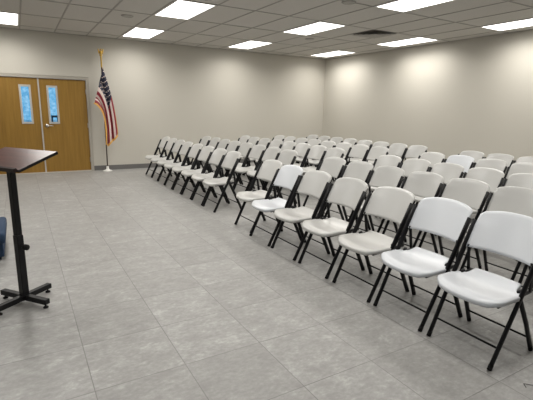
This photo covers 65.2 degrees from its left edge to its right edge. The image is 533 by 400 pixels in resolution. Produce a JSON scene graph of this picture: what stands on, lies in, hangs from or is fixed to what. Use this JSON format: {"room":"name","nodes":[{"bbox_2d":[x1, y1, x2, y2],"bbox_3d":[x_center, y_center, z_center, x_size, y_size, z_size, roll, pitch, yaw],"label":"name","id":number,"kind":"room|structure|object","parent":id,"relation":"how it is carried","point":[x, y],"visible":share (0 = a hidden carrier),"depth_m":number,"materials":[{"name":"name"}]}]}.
{"room":"assembly chamber","nodes":[
{"label":"assembly chamber","id":0,"kind":"room"},
{"bbox_2d":[0,27,325,165],"bbox_3d":[-2.924,-2.191,9.746,10.840,2.880,0.120,-6,14,-30],"label":"wall","id":1,"kind":"structure","parent":0,"point":[158,91],"depth_m":10.02,"materials":[{"name":"paint"}]},
{"bbox_2d":[0,76,44,173],"bbox_3d":[-5.114,-1.515,8.541,0.897,1.946,0.064,-6,14,-30],"label":"door","id":2,"kind":"structure","parent":1,"relation":"in","point":[14,132],"depth_m":8.52,"materials":[{"name":"brown wood"}]},
{"bbox_2d":[0,170,91,175],"bbox_3d":[-4.747,-0.598,8.980,1.808,0.014,0.180,-6,14,-30],"label":"trim","id":3,"kind":"structure","parent":1,"relation":"attached to","point":[77,170],"depth_m":8.92,"materials":[{"name":"metal"}]},
{"bbox_2d":[0,73,94,170],"bbox_3d":[-4.741,-1.586,8.794,1.932,2.024,0.158,-6,14,-30],"label":"trim","id":4,"kind":"structure","parent":1,"relation":"attached to","point":[86,79],"depth_m":9.00,"materials":[{"name":"paint"}]},
{"bbox_2d":[37,78,90,171],"bbox_3d":[-4.327,-1.590,8.965,0.919,1.946,0.118,-6,14,-30],"label":"door","id":5,"kind":"structure","parent":1,"relation":"in","point":[69,136],"depth_m":8.98,"materials":[{"name":"brown wood"}]},
{"bbox_2d":[94,159,253,169],"bbox_3d":[-1.121,-1.009,11.023,6.430,0.105,0.012,-6,14,-30],"label":"baseboard","id":6,"kind":"structure","parent":1,"relation":"attached to","point":[145,165],"depth_m":9.81,"materials":[{"name":"plastic"}]},
{"bbox_2d":[0,0,532,59],"bbox_3d":[0.322,-2.368,4.094,10.600,0.006,12.600,-6,14,-30],"label":"grid","id":7,"kind":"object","parent":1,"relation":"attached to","point":[19,13],"depth_m":7.31,"materials":[{"name":"metal"}]},
{"bbox_2d":[0,161,532,399],"bbox_3d":[0.260,0.492,4.713,10.840,0.100,12.840,-6,14,-30],"label":"floor","id":8,"kind":"structure","parent":0,"point":[155,293],"depth_m":2.99,"materials":[{"name":"grey tile"}]},
{"bbox_2d":[0,217,6,259],"bbox_3d":[-2.873,0.394,4.003,0.645,0.262,0.710,-6,14,-30],"label":"platform","id":9,"kind":"object","parent":8,"relation":"on","point":[3,221],"visible":1,"depth_m":3.90,"materials":[{"name":"blue fabric"}]},
{"bbox_2d":[0,147,57,315],"bbox_3d":[-1.762,0.211,2.944,0.560,1.114,0.445,7,13,25],"label":"lectern","id":10,"kind":"object","parent":8,"relation":"on","point":[12,160],"visible":1,"depth_m":2.93,"materials":[{"name":"black metal"}]},
{"bbox_2d":[93,49,117,171],"bbox_3d":[-3.528,-1.930,9.104,0.477,2.617,0.220,-6,14,-30],"label":"flag","id":11,"kind":"object","parent":8,"relation":"on","point":[103,100],"visible":1,"depth_m":9.04,"materials":[{"name":"multicoloured fabric"}]},
{"bbox_2d":[145,136,170,175],"bbox_3d":[-2.315,-0.929,8.861,0.510,0.830,0.470,-6,14,-30],"label":"folding chair","id":12,"kind":"object","parent":8,"relation":"on","point":[161,144],"visible":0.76,"depth_m":8.98,"materials":[{"name":"grey plastic"}]},
{"bbox_2d":[151,138,176,179],"bbox_3d":[-2.083,-0.836,8.455,0.510,0.830,0.470,-6,14,-30],"label":"folding chair","id":13,"kind":"object","parent":8,"relation":"on","point":[168,144],"visible":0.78,"depth_m":8.57,"materials":[{"name":"grey plastic"}]},
{"bbox_2d":[157,140,184,184],"bbox_3d":[-1.848,-0.743,8.049,0.510,0.830,0.470,-6,14,-30],"label":"folding chair","id":14,"kind":"object","parent":8,"relation":"on","point":[175,147],"visible":0.75,"depth_m":8.16,"materials":[{"name":"grey plastic"}]},
{"bbox_2d":[164,141,193,188],"bbox_3d":[-1.616,-0.650,7.640,0.510,0.830,0.470,-6,14,-30],"label":"folding chair","id":15,"kind":"object","parent":8,"relation":"on","point":[183,149],"visible":0.83,"depth_m":7.72,"materials":[{"name":"grey plastic"}]},
{"bbox_2d":[172,143,203,193],"bbox_3d":[-1.375,-0.558,7.239,0.510,0.830,0.470,-6,14,-30],"label":"folding chair","id":16,"kind":"object","parent":8,"relation":"on","point":[193,151],"visible":0.84,"depth_m":7.32,"materials":[{"name":"grey plastic"}]},
{"bbox_2d":[181,146,214,199],"bbox_3d":[-1.133,-0.466,6.837,0.510,0.830,0.470,-6,14,-30],"label":"folding chair","id":17,"kind":"object","parent":8,"relation":"on","point":[203,155],"visible":0.81,"depth_m":6.91,"materials":[{"name":"grey plastic"}]},
{"bbox_2d":[189,136,210,168],"bbox_3d":[-1.508,-1.002,9.276,0.510,0.830,0.470,-6,14,-30],"label":"folding chair","id":18,"kind":"object","parent":8,"relation":"on","point":[204,141],"visible":0.26,"depth_m":9.37,"materials":[{"name":"grey plastic"}]},
{"bbox_2d":[191,148,227,205],"bbox_3d":[-0.891,-0.373,6.435,0.510,0.830,0.470,-6,14,-30],"label":"folding chair","id":19,"kind":"object","parent":8,"relation":"on","point":[215,157],"visible":0.8,"depth_m":6.49,"materials":[{"name":"grey plastic"}]},
{"bbox_2d":[199,137,220,174],"bbox_3d":[-1.256,-0.911,8.884,0.510,0.830,0.470,-6,14,-30],"label":"folding chair","id":20,"kind":"object","parent":8,"relation":"on","point":[214,141],"visible":0.38,"depth_m":8.98,"materials":[{"name":"grey plastic"}]},
{"bbox_2d":[203,139,229,176],"bbox_3d":[-1.019,-0.820,8.483,0.510,0.830,0.470,-6,14,-30],"label":"folding chair","id":21,"kind":"object","parent":8,"relation":"on","point":[222,144],"visible":0.26,"depth_m":8.56,"materials":[{"name":"grey plastic"}]},
{"bbox_2d":[202,151,241,212],"bbox_3d":[-0.650,-0.281,6.034,0.510,0.830,0.470,-6,14,-30],"label":"folding chair","id":22,"kind":"object","parent":8,"relation":"on","point":[231,160],"visible":1,"depth_m":6.02,"materials":[{"name":"grey plastic"}]},
{"bbox_2d":[212,141,240,183],"bbox_3d":[-0.789,-0.727,8.077,0.510,0.830,0.470,-6,14,-30],"label":"folding chair","id":23,"kind":"object","parent":8,"relation":"on","point":[233,145],"visible":0.34,"depth_m":8.12,"materials":[{"name":"grey plastic"}]},
{"bbox_2d":[223,142,252,187],"bbox_3d":[-0.538,-0.636,7.684,0.510,0.830,0.470,-6,14,-30],"label":"folding chair","id":24,"kind":"object","parent":8,"relation":"on","point":[244,148],"visible":0.56,"depth_m":7.72,"materials":[{"name":"grey plastic"}]},
{"bbox_2d":[238,135,249,163],"bbox_3d":[-0.673,-1.099,9.809,0.510,0.830,0.470,-6,14,-30],"label":"folding chair","id":25,"kind":"object","parent":8,"relation":"on","point":[243,139],"visible":0.27,"depth_m":9.89,"materials":[{"name":"grey plastic"}]},
{"bbox_2d":[239,137,259,174],"bbox_3d":[-0.445,-1.007,9.405,0.510,0.830,0.470,-6,14,-30],"label":"folding chair","id":26,"kind":"object","parent":8,"relation":"on","point":[253,140],"visible":0.34,"depth_m":9.40,"materials":[{"name":"grey plastic"}]},
{"bbox_2d":[234,145,265,190],"bbox_3d":[-0.300,-0.544,7.284,0.510,0.830,0.470,-6,14,-30],"label":"folding chair","id":27,"kind":"object","parent":8,"relation":"on","point":[256,152],"visible":0.86,"depth_m":7.33,"materials":[{"name":"grey plastic"}]},
{"bbox_2d":[244,138,270,175],"bbox_3d":[-0.204,-0.916,9.007,0.510,0.830,0.470,-6,14,-30],"label":"folding chair","id":28,"kind":"object","parent":8,"relation":"on","point":[264,141],"visible":0.36,"depth_m":9.05,"materials":[{"name":"grey plastic"}]},
{"bbox_2d":[234,159,282,231],"bbox_3d":[-0.101,-0.066,5.096,0.510,0.830,0.470,-6,14,-30],"label":"folding chair","id":29,"kind":"object","parent":8,"relation":"on","point":[266,171],"visible":0.8,"depth_m":5.16,"materials":[{"name":"grey plastic"}]},
{"bbox_2d":[247,147,280,197],"bbox_3d":[-0.056,-0.453,6.887,0.510,0.830,0.470,-6,14,-30],"label":"folding chair","id":30,"kind":"object","parent":8,"relation":"on","point":[270,153],"visible":0.41,"depth_m":6.96,"materials":[{"name":"grey plastic"}]},
{"bbox_2d":[255,140,282,164],"bbox_3d":[0.044,-0.825,8.614,0.510,0.830,0.470,-6,14,-30],"label":"folding chair","id":31,"kind":"object","parent":8,"relation":"on","point":[275,143],"visible":0.3,"depth_m":8.67,"materials":[{"name":"grey plastic"}]},
{"bbox_2d":[249,165,302,246],"bbox_3d":[0.107,0.038,4.636,0.510,0.830,0.470,-6,14,-29],"label":"folding chair","id":32,"kind":"object","parent":8,"relation":"on","point":[288,176],"visible":0.92,"depth_m":4.65,"materials":[{"name":"white plastic"}]},
{"bbox_2d":[272,135,284,140],"bbox_3d":[0.156,-1.174,10.233,0.510,0.830,0.470,-6,14,-30],"label":"folding chair","id":33,"kind":"object","parent":8,"relation":"on","point":[278,137],"visible":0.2,"depth_m":10.31,"materials":[{"name":"grey plastic"}]},
{"bbox_2d":[261,149,296,203],"bbox_3d":[0.180,-0.361,6.485,0.510,0.830,0.470,-6,14,-30],"label":"folding chair","id":34,"kind":"object","parent":8,"relation":"on","point":[287,157],"visible":0.4,"depth_m":6.54,"materials":[{"name":"grey plastic"}]},
{"bbox_2d":[280,141,295,152],"bbox_3d":[0.288,-0.734,8.216,0.510,0.830,0.470,-6,14,-30],"label":"folding chair","id":35,"kind":"object","parent":8,"relation":"on","point":[289,144],"visible":0.26,"depth_m":8.29,"materials":[{"name":"grey plastic"}]},
{"bbox_2d":[282,136,295,144],"bbox_3d":[0.392,-1.081,9.827,0.510,0.830,0.470,-6,14,-30],"label":"folding chair","id":36,"kind":"object","parent":8,"relation":"on","point":[289,138],"visible":0.16,"depth_m":9.91,"materials":[{"name":"grey plastic"}]},
{"bbox_2d":[282,143,310,174],"bbox_3d":[0.522,-0.642,7.816,0.510,0.830,0.470,-6,14,-30],"label":"folding chair","id":37,"kind":"object","parent":8,"relation":"on","point":[302,148],"visible":0.48,"depth_m":7.83,"materials":[{"name":"grey plastic"}]},
{"bbox_2d":[294,138,307,166],"bbox_3d":[0.629,-0.988,9.422,0.510,0.830,0.470,-6,14,-30],"label":"folding chair","id":38,"kind":"object","parent":8,"relation":"on","point":[298,140],"visible":0.24,"depth_m":9.48,"materials":[{"name":"grey plastic"}]},
{"bbox_2d":[271,170,331,260],"bbox_3d":[0.350,0.131,4.231,0.510,0.830,0.470,-6,14,-30],"label":"folding chair","id":39,"kind":"object","parent":8,"relation":"on","point":[315,183],"visible":0.95,"depth_m":4.24,"materials":[{"name":"grey plastic"}]},
{"bbox_2d":[296,135,318,163],"bbox_3d":[1.032,-1.264,10.735,0.510,0.830,0.470,-6,14,-30],"label":"folding chair","id":40,"kind":"object","parent":8,"relation":"on","point":[309,137],"visible":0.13,"depth_m":10.81,"materials":[{"name":"grey plastic"}]},
{"bbox_2d":[295,139,320,166],"bbox_3d":[0.873,-0.896,9.021,0.510,0.830,0.470,-6,14,-30],"label":"folding chair","id":41,"kind":"object","parent":8,"relation":"on","point":[312,142],"visible":0.41,"depth_m":9.04,"materials":[{"name":"grey plastic"}]},
{"bbox_2d":[301,145,326,173],"bbox_3d":[0.766,-0.551,7.420,0.510,0.830,0.470,-6,14,-30],"label":"folding chair","id":42,"kind":"object","parent":8,"relation":"on","point":[316,152],"visible":0.69,"depth_m":7.48,"materials":[{"name":"grey plastic"}]},
{"bbox_2d":[306,136,329,165],"bbox_3d":[1.270,-1.171,10.332,0.510,0.830,0.470,-6,14,-30],"label":"folding chair","id":43,"kind":"object","parent":8,"relation":"on","point":[322,138],"visible":0.13,"depth_m":10.39,"materials":[{"name":"grey plastic"}]},
{"bbox_2d":[308,141,335,181],"bbox_3d":[1.115,-0.803,8.619,0.510,0.830,0.470,-6,14,-30],"label":"folding chair","id":44,"kind":"object","parent":8,"relation":"on","point":[329,144],"visible":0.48,"depth_m":8.62,"materials":[{"name":"grey plastic"}]},
{"bbox_2d":[303,157,345,219],"bbox_3d":[0.740,-0.144,5.541,0.510,0.830,0.470,-6,14,-30],"label":"folding chair","id":45,"kind":"object","parent":8,"relation":"on","point":[334,166],"visible":0.36,"depth_m":5.56,"materials":[{"name":"grey plastic"}]},
{"bbox_2d":[318,147,344,182],"bbox_3d":[1.003,-0.459,7.018,0.510,0.830,0.470,-6,14,-30],"label":"folding chair","id":46,"kind":"object","parent":8,"relation":"on","point":[331,152],"visible":0.27,"depth_m":7.08,"materials":[{"name":"grey plastic"}]},
{"bbox_2d":[298,177,367,278],"bbox_3d":[0.603,0.228,3.810,0.510,0.830,0.470,-6,14,-30],"label":"folding chair","id":47,"kind":"object","parent":8,"relation":"on","point":[348,192],"visible":0.98,"depth_m":3.81,"materials":[{"name":"grey plastic"}]},
{"bbox_2d":[329,137,342,145],"bbox_3d":[1.511,-1.079,9.933,0.510,0.830,0.470,-6,14,-30],"label":"folding chair","id":48,"kind":"object","parent":8,"relation":"on","point":[336,140],"visible":0.18,"depth_m":9.96,"materials":[{"name":"grey plastic"}]},
{"bbox_2d":[334,142,351,182],"bbox_3d":[1.369,-0.712,8.224,0.510,0.830,0.470,-6,14,-30],"label":"folding chair","id":49,"kind":"object","parent":8,"relation":"on","point":[346,146],"visible":0.26,"depth_m":8.20,"materials":[{"name":"grey plastic"}]},
{"bbox_2d":[324,161,373,229],"bbox_3d":[0.992,-0.051,5.135,0.510,0.830,0.470,-6,14,-30],"label":"folding chair","id":50,"kind":"object","parent":8,"relation":"on","point":[361,170],"visible":0.33,"depth_m":5.19,"materials":[{"name":"grey plastic"}]},
{"bbox_2d":[341,138,356,164],"bbox_3d":[1.753,-0.988,9.532,0.510,0.830,0.470,-6,14,-30],"label":"folding chair","id":51,"kind":"object","parent":8,"relation":"on","point":[352,141],"visible":0.16,"depth_m":9.54,"materials":[{"name":"grey plastic"}]},
{"bbox_2d":[345,144,368,165],"bbox_3d":[1.605,-0.620,7.820,0.510,0.830,0.470,-6,14,-30],"label":"folding chair","id":52,"kind":"object","parent":8,"relation":"on","point":[360,151],"visible":0.38,"depth_m":7.88,"materials":[{"name":"grey plastic"}]},
{"bbox_2d":[348,140,371,163],"bbox_3d":[1.995,-0.896,9.134,0.510,0.830,0.470,-6,14,-30],"label":"folding chair","id":53,"kind":"object","parent":8,"relation":"on","point":[364,142],"visible":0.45,"depth_m":9.13,"materials":[{"name":"grey plastic"}]},
{"bbox_2d":[332,186,414,302],"bbox_3d":[0.862,0.327,3.378,0.510,0.830,0.470,-6,14,-29],"label":"folding chair","id":54,"kind":"object","parent":8,"relation":"on","point":[395,204],"visible":1,"depth_m":3.38,"materials":[{"name":"grey plastic"}]},
{"bbox_2d":[361,141,388,164],"bbox_3d":[2.241,-0.805,8.736,0.510,0.830,0.470,-6,14,-30],"label":"folding chair","id":55,"kind":"object","parent":8,"relation":"on","point":[379,143],"visible":0.27,"depth_m":8.79,"materials":[{"name":"grey plastic"}]},
{"bbox_2d":[364,146,388,161],"bbox_3d":[1.852,-0.528,7.420,0.510,0.830,0.470,-6,14,-30],"label":"folding chair","id":56,"kind":"object","parent":8,"relation":"on","point":[374,153],"visible":0.29,"depth_m":7.51,"materials":[{"name":"grey plastic"}]},
{"bbox_2d":[353,166,404,240],"bbox_3d":[1.231,0.043,4.724,0.510,0.830,0.470,-6,14,-30],"label":"folding chair","id":57,"kind":"object","parent":8,"relation":"on","point":[392,176],"visible":0.41,"depth_m":4.77,"materials":[{"name":"grey plastic"}]},
{"bbox_2d":[367,155,401,216],"bbox_3d":[1.599,-0.219,5.970,0.510,0.830,0.470,-6,14,-30],"label":"folding chair","id":58,"kind":"object","parent":8,"relation":"on","point":[383,160],"visible":0.29,"depth_m":6.02,"materials":[{"name":"grey plastic"}]},
{"bbox_2d":[388,143,407,179],"bbox_3d":[2.482,-0.713,8.335,0.510,0.830,0.470,-6,14,-30],"label":"folding chair","id":59,"kind":"object","parent":8,"relation":"on","point":[397,149],"visible":0.36,"depth_m":8.36,"materials":[{"name":"grey plastic"}]},
{"bbox_2d":[379,158,430,217],"bbox_3d":[1.852,-0.127,5.569,0.510,0.830,0.470,-6,14,-30],"label":"folding chair","id":60,"kind":"object","parent":8,"relation":"on","point":[409,166],"visible":0.23,"depth_m":5.63,"materials":[{"name":"grey plastic"}]},
{"bbox_2d":[382,171,443,252],"bbox_3d":[1.488,0.135,4.323,0.510,0.830,0.470,-6,14,-29],"label":"folding chair","id":61,"kind":"object","parent":8,"relation":"on","point":[423,184],"visible":0.41,"depth_m":4.34,"materials":[{"name":"grey plastic"}]},
{"bbox_2d":[401,145,427,177],"bbox_3d":[2.724,-0.621,7.937,0.510,0.830,0.470,-6,14,-30],"label":"folding chair","id":62,"kind":"object","parent":8,"relation":"on","point":[413,151],"visible":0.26,"depth_m":8.01,"materials":[{"name":"grey plastic"}]},
{"bbox_2d":[373,197,472,331],"bbox_3d":[1.107,0.420,2.972,0.510,0.830,0.470,-6,14,-30],"label":"folding chair","id":63,"kind":"object","parent":8,"relation":"on","point":[450,219],"visible":0.99,"depth_m":2.96,"materials":[{"name":"white plastic"}]},
{"bbox_2d":[418,152,444,167],"bbox_3d":[2.469,-0.333,6.582,0.510,0.830,0.470,-6,14,-30],"label":"folding chair","id":64,"kind":"object","parent":8,"relation":"on","point":[433,157],"visible":0.21,"depth_m":6.60,"materials":[{"name":"grey plastic"}]},
{"bbox_2d":[414,163,463,235],"bbox_3d":[2.090,-0.032,5.156,0.510,0.830,0.470,-6,14,-30],"label":"folding chair","id":65,"kind":"object","parent":8,"relation":"on","point":[448,171],"visible":0.32,"depth_m":5.17,"materials":[{"name":"grey plastic"}]},
{"bbox_2d":[418,178,489,268],"bbox_3d":[1.734,0.228,3.919,0.510,0.830,0.470,-6,14,-30],"label":"folding chair","id":66,"kind":"object","parent":8,"relation":"on","point":[473,193],"visible":0.35,"depth_m":3.94,"materials":[{"name":"grey plastic"}]},
{"bbox_2d":[444,155,473,184],"bbox_3d":[2.724,-0.242,6.185,0.510,0.830,0.470,-6,14,-30],"label":"folding chair","id":67,"kind":"object","parent":8,"relation":"on","point":[467,162],"visible":0.22,"depth_m":6.18,"materials":[{"name":"white plastic"}]},
{"bbox_2d":[458,151,484,162],"bbox_3d":[3.284,-0.401,6.976,0.510,0.830,0.470,-6,14,-30],"label":"folding chair","id":68,"kind":"object","parent":8,"relation":"on","point":[476,155],"visible":0.15,"depth_m":6.96,"materials":[{"name":"grey plastic"}]},
{"bbox_2d":[426,211,532,370],"bbox_3d":[1.351,0.513,2.565,0.510,0.830,0.470,-6,14,-30],"label":"folding chair","id":69,"kind":"object","parent":8,"relation":"on","point":[508,234],"visible":1,"depth_m":2.56,"materials":[{"name":"white plastic"}]},
{"bbox_2d":[462,167,504,213],"bbox_3d":[2.345,0.059,4.759,0.510,0.830,0.470,-6,14,-30],"label":"folding chair","id":70,"kind":"object","parent":8,"relation":"on","point":[494,178],"visible":0.3,"depth_m":4.75,"materials":[{"name":"grey plastic"}]},
{"bbox_2d":[472,158,507,192],"bbox_3d":[2.972,-0.149,5.780,0.510,0.830,0.470,-6,14,-30],"label":"folding chair","id":71,"kind":"object","parent":8,"relation":"on","point":[498,164],"visible":0.2,"depth_m":5.81,"materials":[{"name":"grey plastic"}]},
{"bbox_2d":[459,186,532,287],"bbox_3d":[1.973,0.323,3.506,0.510,0.830,0.470,-6,14,-30],"label":"folding chair","id":72,"kind":"object","parent":8,"relation":"on","point":[519,200],"visible":0.34,"depth_m":3.59,"materials":[{"name":"grey plastic"}]},
{"bbox_2d":[484,153,513,170],"bbox_3d":[3.524,-0.307,6.566,0.510,0.830,0.470,-6,14,-30],"label":"folding chair","id":73,"kind":"object","parent":8,"relation":"on","point":[509,159],"visible":0.23,"depth_m":6.55,"materials":[{"name":"grey plastic"}]},
{"bbox_2d":[493,162,532,193],"bbox_3d":[3.209,-0.053,5.364,0.510,0.830,0.470,-6,14,-30],"label":"folding chair","id":74,"kind":"object","parent":8,"relation":"on","point":[522,167],"visible":0.23,"depth_m":5.48,"materials":[{"name":"grey plastic"}]},
{"bbox_2d":[502,173,532,260],"bbox_3d":[2.587,0.153,4.350,0.510,0.830,0.470,-6,14,-30],"label":"folding chair","id":75,"kind":"object","parent":8,"relation":"on","point":[525,180],"visible":0.14,"depth_m":4.45,"materials":[{"name":"grey plastic"}]},
{"bbox_2d":[513,157,532,163],"bbox_3d":[3.769,-0.214,6.159,0.510,0.830,0.470,-6,14,-30],"label":"folding chair","id":76,"kind":"object","parent":8,"relation":"on","point":[520,159],"visible":0.09,"depth_m":6.28,"materials":[{"name":"grey plastic"}]},
{"bbox_2d":[518,264,532,290],"bbox_3d":[2.223,0.414,3.107,0.510,0.830,0.470,-6,14,-30],"label":"folding chair","id":77,"kind":"object","parent":8,"relation":"on","point":[525,265],"visible":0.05,"depth_m":3.26,"materials":[{"name":"grey plastic"}]},
{"bbox_2d":[0,0,532,58],"bbox_3d":[0.323,-2.420,4.083,10.840,0.100,12.840,-6,14,-30],"label":"ceiling","id":78,"kind":"structure","parent":0,"point":[219,14],"depth_m":6.98,"materials":[{"name":"tile"}]},
{"bbox_2d":[0,12,18,25],"bbox_3d":[-4.602,-3.139,7.176,0.584,0.010,1.193,-6,14,-30],"label":"recessed light","id":79,"kind":"object","parent":78,"relation":"in","point":[7,18],"visible":1,"depth_m":7.20,"materials":[{"name":"white plastic"}]},
{"bbox_2d":[121,14,133,17],"bbox_3d":[-2.280,-3.010,6.818,0.200,0.012,0.200,-6,14,-30],"label":"ceiling speaker","id":80,"kind":"object","parent":78,"relation":"attached to","point":[122,15],"visible":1,"depth_m":6.81,"materials":[{"name":"metal"}]},
{"bbox_2d":[122,27,163,38],"bbox_3d":[-2.499,-3.357,8.391,0.584,0.010,1.193,-6,14,-30],"label":"recessed light","id":81,"kind":"object","parent":78,"relation":"in","point":[136,32],"visible":1,"depth_m":8.35,"materials":[{"name":"white plastic"}]},
{"bbox_2d":[154,0,216,19],"bbox_3d":[-1.266,-2.886,6.340,0.584,0.010,1.193,-6,14,-30],"label":"recessed light","id":82,"kind":"object","parent":78,"relation":"in","point":[180,9],"visible":1,"depth_m":6.28,"materials":[{"name":"white plastic"}]},
{"bbox_2d":[228,40,272,48],"bbox_3d":[-0.396,-3.575,9.605,0.584,0.010,1.193,-6,14,-30],"label":"recessed light","id":83,"kind":"object","parent":78,"relation":"in","point":[250,44],"visible":1,"depth_m":9.54,"materials":[{"name":"white plastic"}]},
{"bbox_2d":[283,21,345,34],"bbox_3d":[0.837,-3.104,7.555,0.584,0.010,1.193,-6,14,-30],"label":"recessed light","id":84,"kind":"object","parent":78,"relation":"in","point":[317,27],"visible":1,"depth_m":7.50,"materials":[{"name":"white plastic"}]},
{"bbox_2d":[310,51,355,56],"bbox_3d":[1.708,-3.793,10.820,0.584,0.010,1.193,-6,14,-30],"label":"recessed light","id":85,"kind":"object","parent":78,"relation":"in","point":[334,53],"visible":1,"depth_m":10.74,"materials":[{"name":"white plastic"}]},
{"bbox_2d":[341,0,355,4],"bbox_3d":[1.120,-2.688,5.666,0.200,0.012,0.200,-6,14,-30],"label":"ceiling speaker","id":86,"kind":"object","parent":78,"relation":"attached to","point":[348,2],"visible":1,"depth_m":5.65,"materials":[{"name":"metal"}]},
{"bbox_2d":[353,30,395,37],"bbox_3d":[2.043,-3.147,7.907,0.582,0.023,0.582,-6,14,-30],"label":"ceiling vent","id":87,"kind":"object","parent":78,"relation":"in","point":[373,33],"visible":1,"depth_m":7.90,"materials":[{"name":"white metal"}]},
{"bbox_2d":[375,37,436,46],"bbox_3d":[2.941,-3.323,8.769,0.584,0.010,1.193,-6,14,-30],"label":"recessed light","id":88,"kind":"object","parent":78,"relation":"in","point":[416,40],"visible":1,"depth_m":8.74,"materials":[{"name":"white plastic"}]},
{"bbox_2d":[374,0,453,11],"bbox_3d":[2.070,-2.634,5.504,0.584,0.010,1.193,-6,14,-30],"label":"recessed light","id":89,"kind":"object","parent":78,"relation":"in","point":[398,5],"visible":1,"depth_m":5.71,"materials":[{"name":"white plastic"}]},
{"bbox_2d":[481,18,532,30],"bbox_3d":[4.173,-2.852,6.719,0.584,0.010,1.193,-6,14,-30],"label":"recessed light","id":90,"kind":"object","parent":78,"relation":"in","point":[526,22],"visible":1,"depth_m":6.90,"materials":[{"name":"white plastic"}]},
{"bbox_2d":[322,30,532,177],"bbox_3d":[4.945,-1.431,7.017,0.120,2.880,12.720,-6,14,-30],"label":"wall","id":91,"kind":"structure","parent":0,"point":[474,94],"depth_m":8.86,"materials":[{"name":"paint"}]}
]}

